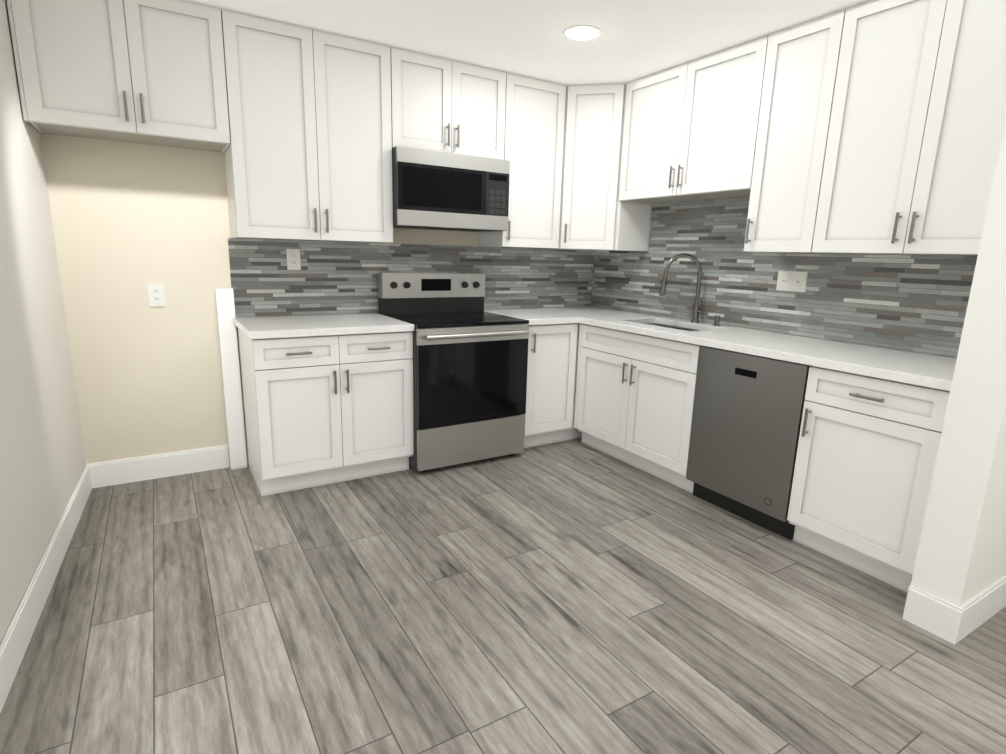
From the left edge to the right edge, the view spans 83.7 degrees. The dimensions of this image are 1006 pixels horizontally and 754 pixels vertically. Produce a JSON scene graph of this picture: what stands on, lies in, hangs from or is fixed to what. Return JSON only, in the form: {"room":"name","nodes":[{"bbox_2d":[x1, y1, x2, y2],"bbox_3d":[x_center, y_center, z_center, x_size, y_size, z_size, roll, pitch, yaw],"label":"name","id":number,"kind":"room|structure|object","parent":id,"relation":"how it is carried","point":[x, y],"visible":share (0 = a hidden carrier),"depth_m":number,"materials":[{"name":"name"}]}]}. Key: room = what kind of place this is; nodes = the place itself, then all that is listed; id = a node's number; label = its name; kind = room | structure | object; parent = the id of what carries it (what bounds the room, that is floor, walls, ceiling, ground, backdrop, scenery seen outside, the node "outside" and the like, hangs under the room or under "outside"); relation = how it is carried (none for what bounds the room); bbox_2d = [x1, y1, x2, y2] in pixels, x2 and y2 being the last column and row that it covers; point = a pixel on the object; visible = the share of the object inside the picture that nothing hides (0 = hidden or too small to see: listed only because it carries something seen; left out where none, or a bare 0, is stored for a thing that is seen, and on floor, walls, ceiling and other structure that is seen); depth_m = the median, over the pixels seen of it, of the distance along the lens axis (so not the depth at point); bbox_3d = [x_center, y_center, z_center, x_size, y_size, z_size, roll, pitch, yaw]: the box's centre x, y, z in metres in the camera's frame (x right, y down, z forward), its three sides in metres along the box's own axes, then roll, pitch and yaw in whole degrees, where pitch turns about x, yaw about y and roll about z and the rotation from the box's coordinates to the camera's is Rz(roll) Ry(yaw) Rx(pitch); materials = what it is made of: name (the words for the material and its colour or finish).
{"room":"kitchen","nodes":[
{"label":"kitchen","id":0,"kind":"room"},
{"bbox_2d":[0,0,85,644],"bbox_3d":[-1.068,-0.057,0.586,0.384,2.445,5.219,-6,14,-31],"label":"wall","id":1,"kind":"structure","parent":0,"point":[42,461],"depth_m":2.25,"materials":[{"name":"paint"}]},
{"bbox_2d":[0,465,91,712],"bbox_3d":[-1.032,1.067,0.850,0.276,0.140,5.180,-6,14,-31],"label":"baseboard","id":2,"kind":"structure","parent":1,"relation":"attached to","point":[17,638],"depth_m":2.03,"materials":[{"name":"white wood"}]},
{"bbox_2d":[40,133,593,465],"bbox_3d":[-0.783,-0.748,3.780,3.740,2.445,0.120,-6,14,-31],"label":"wall","id":3,"kind":"structure","parent":0,"point":[130,221],"depth_m":3.06,"materials":[{"name":"beige paint"}]},
{"bbox_2d":[6,0,229,151],"bbox_3d":[-1.789,-1.470,2.686,0.809,0.611,0.366,-6,14,-31],"label":"upper cabinet","id":4,"kind":"object","parent":3,"relation":"attached to","point":[150,72],"visible":1,"depth_m":2.57,"materials":[{"name":"white wood"}]},
{"bbox_2d":[147,284,165,306],"bbox_3d":[-1.898,-0.449,3.076,0.078,0.124,0.009,-6,14,-31],"label":"outlet","id":5,"kind":"object","parent":3,"relation":"attached to","point":[156,295],"visible":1,"depth_m":3.07,"materials":[{"name":"white plastic"}]},
{"bbox_2d":[86,445,228,487],"bbox_3d":[-1.976,0.514,3.252,0.698,0.140,0.014,-6,14,-31],"label":"baseboard","id":6,"kind":"structure","parent":3,"relation":"attached to","point":[120,471],"depth_m":3.23,"materials":[{"name":"white wood"}]},
{"bbox_2d":[221,9,392,242],"bbox_3d":[-1.084,-1.320,3.162,0.853,1.071,0.366,-6,14,-31],"label":"upper cabinet","id":7,"kind":"object","parent":3,"relation":"attached to","point":[308,153],"visible":0.98,"depth_m":3.02,"materials":[{"name":"white wood"}]},
{"bbox_2d":[228,238,593,316],"bbox_3d":[-0.416,-0.692,3.944,2.714,0.450,0.008,-6,14,-31],"label":"wall tile","id":8,"kind":"structure","parent":3,"relation":"attached to","point":[335,278],"depth_m":3.66,"materials":[{"name":"tile"}]},
{"bbox_2d":[286,249,300,269],"bbox_3d":[-1.267,-0.712,3.399,0.078,0.124,0.009,-6,14,-31],"label":"outlet","id":9,"kind":"object","parent":8,"relation":"attached to","point":[293,260],"visible":1,"depth_m":3.40,"materials":[{"name":"white plastic"}]},
{"bbox_2d":[390,47,505,159],"bbox_3d":[-0.386,-1.655,3.518,0.760,0.531,0.366,-6,14,-31],"label":"upper cabinet","id":10,"kind":"object","parent":3,"relation":"attached to","point":[438,104],"visible":0.9,"depth_m":3.38,"materials":[{"name":"white wood"}]},
{"bbox_2d":[392,146,509,231],"bbox_3d":[-0.388,-1.174,3.605,0.757,0.439,0.405,-6,14,-31],"label":"over-the-range microwave","id":11,"kind":"object","parent":10,"relation":"attached to","point":[434,190],"visible":1,"depth_m":3.42,"materials":[{"name":"grey metal"}]},
{"bbox_2d":[478,73,565,248],"bbox_3d":[0.134,-1.446,3.892,0.471,1.071,0.366,-6,14,-31],"label":"upper cabinet","id":12,"kind":"object","parent":3,"relation":"attached to","point":[534,128],"visible":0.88,"depth_m":3.78,"materials":[{"name":"white wood"}]},
{"bbox_2d":[557,83,651,250],"bbox_3d":[0.659,-1.471,4.069,0.608,1.070,0.608,-6,14,-31],"label":"upper cabinet","id":13,"kind":"object","parent":3,"relation":"attached to","point":[596,213],"visible":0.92,"depth_m":3.87,"materials":[{"name":"white wood"}]},
{"bbox_2d":[0,438,1005,753],"bbox_3d":[0.415,1.023,1.747,4.090,0.080,5.440,-6,14,-31],"label":"floor","id":14,"kind":"structure","parent":0,"point":[572,596],"depth_m":2.01,"materials":[{"name":"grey wood"}]},
{"bbox_2d":[215,288,246,469],"bbox_3d":[-1.608,0.024,3.329,0.092,1.085,0.064,-6,14,-31],"label":"filler panel","id":15,"kind":"object","parent":14,"relation":"on","point":[231,373],"visible":1,"depth_m":3.32,"materials":[{"name":"white wood"}]},
{"bbox_2d":[237,327,413,495],"bbox_3d":[-1.047,0.142,3.353,0.853,0.875,0.662,-6,14,-31],"label":"base cabinet","id":16,"kind":"object","parent":14,"relation":"on","point":[323,410],"visible":1,"depth_m":3.09,"materials":[{"name":"white wood"}]},
{"bbox_2d":[234,313,413,338],"bbox_3d":[-1.044,-0.305,3.252,0.870,0.038,0.640,-6,14,-31],"label":"countertop","id":17,"kind":"structure","parent":16,"relation":"on","point":[288,326],"depth_m":3.10,"materials":[{"name":"white stone"}]},
{"bbox_2d":[378,272,528,472],"bbox_3d":[-0.323,-0.069,3.687,0.759,1.182,0.718,-6,14,-31],"label":"range","id":18,"kind":"object","parent":14,"relation":"on","point":[470,359],"visible":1,"depth_m":3.49,"materials":[{"name":"grey metal"}]},
{"bbox_2d":[524,323,581,447],"bbox_3d":[0.431,-0.011,4.239,1.081,0.875,0.662,-6,14,-31],"label":"base cabinet","id":19,"kind":"object","parent":14,"relation":"on","point":[551,378],"visible":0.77,"depth_m":3.85,"materials":[{"name":"white wood"}]},
{"bbox_2d":[484,253,956,390],"bbox_3d":[1.006,-0.358,3.214,1.072,0.692,2.812,-6,14,-31],"label":"countertop","id":20,"kind":"structure","parent":19,"relation":"on","point":[926,370],"depth_m":2.90,"materials":[{"name":"white stone"}]},
{"bbox_2d":[574,324,701,493],"bbox_3d":[1.029,0.128,3.676,0.662,0.875,1.018,-6,14,-31],"label":"base cabinet","id":21,"kind":"object","parent":14,"relation":"on","point":[634,398],"visible":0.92,"depth_m":3.45,"materials":[{"name":"white wood"}]},
{"bbox_2d":[686,346,810,539],"bbox_3d":[1.462,0.288,3.009,0.630,0.872,0.599,-6,14,-31],"label":"dishwasher","id":22,"kind":"object","parent":14,"relation":"on","point":[746,422],"visible":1,"depth_m":2.81,"materials":[{"name":"grey metal"}]},
{"bbox_2d":[787,366,949,592],"bbox_3d":[1.755,0.403,2.514,0.662,0.875,0.569,-6,14,-31],"label":"base cabinet","id":23,"kind":"object","parent":14,"relation":"on","point":[867,452],"visible":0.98,"depth_m":2.35,"materials":[{"name":"white wood"}]},
{"bbox_2d":[184,0,869,85],"bbox_3d":[0.483,-1.443,1.208,4.090,0.080,5.440,-6,14,-31],"label":"ceiling","id":24,"kind":"structure","parent":0,"point":[636,40],"depth_m":2.83,"materials":[{"name":"paint"}]},
{"bbox_2d":[563,25,601,40],"bbox_3d":[0.408,-1.768,2.887,0.196,0.008,0.196,-6,14,-31],"label":"recessed light","id":25,"kind":"object","parent":24,"relation":"in","point":[582,32],"visible":1,"depth_m":2.87,"materials":[{"name":"white plastic"}]},
{"bbox_2d":[591,196,954,357],"bbox_3d":[2.145,-0.386,2.494,0.120,2.445,5.200,-6,14,-31],"label":"wall","id":26,"kind":"structure","parent":0,"point":[798,335],"depth_m":3.10,"materials":[{"name":"paint"}]},
{"bbox_2d":[619,35,768,203],"bbox_3d":[1.191,-1.482,3.417,0.366,0.741,1.020,-6,14,-31],"label":"upper cabinet","id":27,"kind":"object","parent":26,"relation":"attached to","point":[690,129],"visible":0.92,"depth_m":3.28,"materials":[{"name":"white wood"}]},
{"bbox_2d":[591,197,976,357],"bbox_3d":[1.477,-0.696,3.429,0.008,0.780,2.814,-6,14,-31],"label":"wall tile","id":28,"kind":"structure","parent":26,"relation":"attached to","point":[911,303],"depth_m":3.27,"materials":[{"name":"tile"}]},
{"bbox_2d":[776,271,807,291],"bbox_3d":[1.633,-0.542,3.178,0.009,0.112,0.172,-6,14,-31],"label":"outlet","id":29,"kind":"object","parent":28,"relation":"attached to","point":[795,281],"visible":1,"depth_m":3.17,"materials":[{"name":"white plastic"}]},
{"bbox_2d":[744,9,845,253],"bbox_3d":[1.550,-1.183,2.869,0.366,1.071,0.378,-6,14,-31],"label":"upper cabinet","id":30,"kind":"object","parent":26,"relation":"attached to","point":[800,71],"visible":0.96,"depth_m":2.79,"materials":[{"name":"white wood"}]},
{"bbox_2d":[812,0,1005,255],"bbox_3d":[1.859,-1.066,2.375,0.366,1.071,0.806,-6,14,-31],"label":"upper cabinet","id":31,"kind":"object","parent":26,"relation":"attached to","point":[917,119],"visible":0.98,"depth_m":2.34,"materials":[{"name":"white wood"}]},
{"bbox_2d":[911,119,1005,606],"bbox_3d":[1.932,-0.288,2.021,0.745,2.445,0.155,-6,14,-31],"label":"wall","id":32,"kind":"structure","parent":0,"point":[961,557],"depth_m":1.94,"materials":[{"name":"paint"}]},
{"bbox_2d":[902,575,1005,644],"bbox_3d":[1.899,0.839,2.258,0.759,0.140,0.169,-6,14,-31],"label":"baseboard","id":33,"kind":"structure","parent":32,"relation":"attached to","point":[943,619],"depth_m":2.07,"materials":[{"name":"white wood"}]}
]}

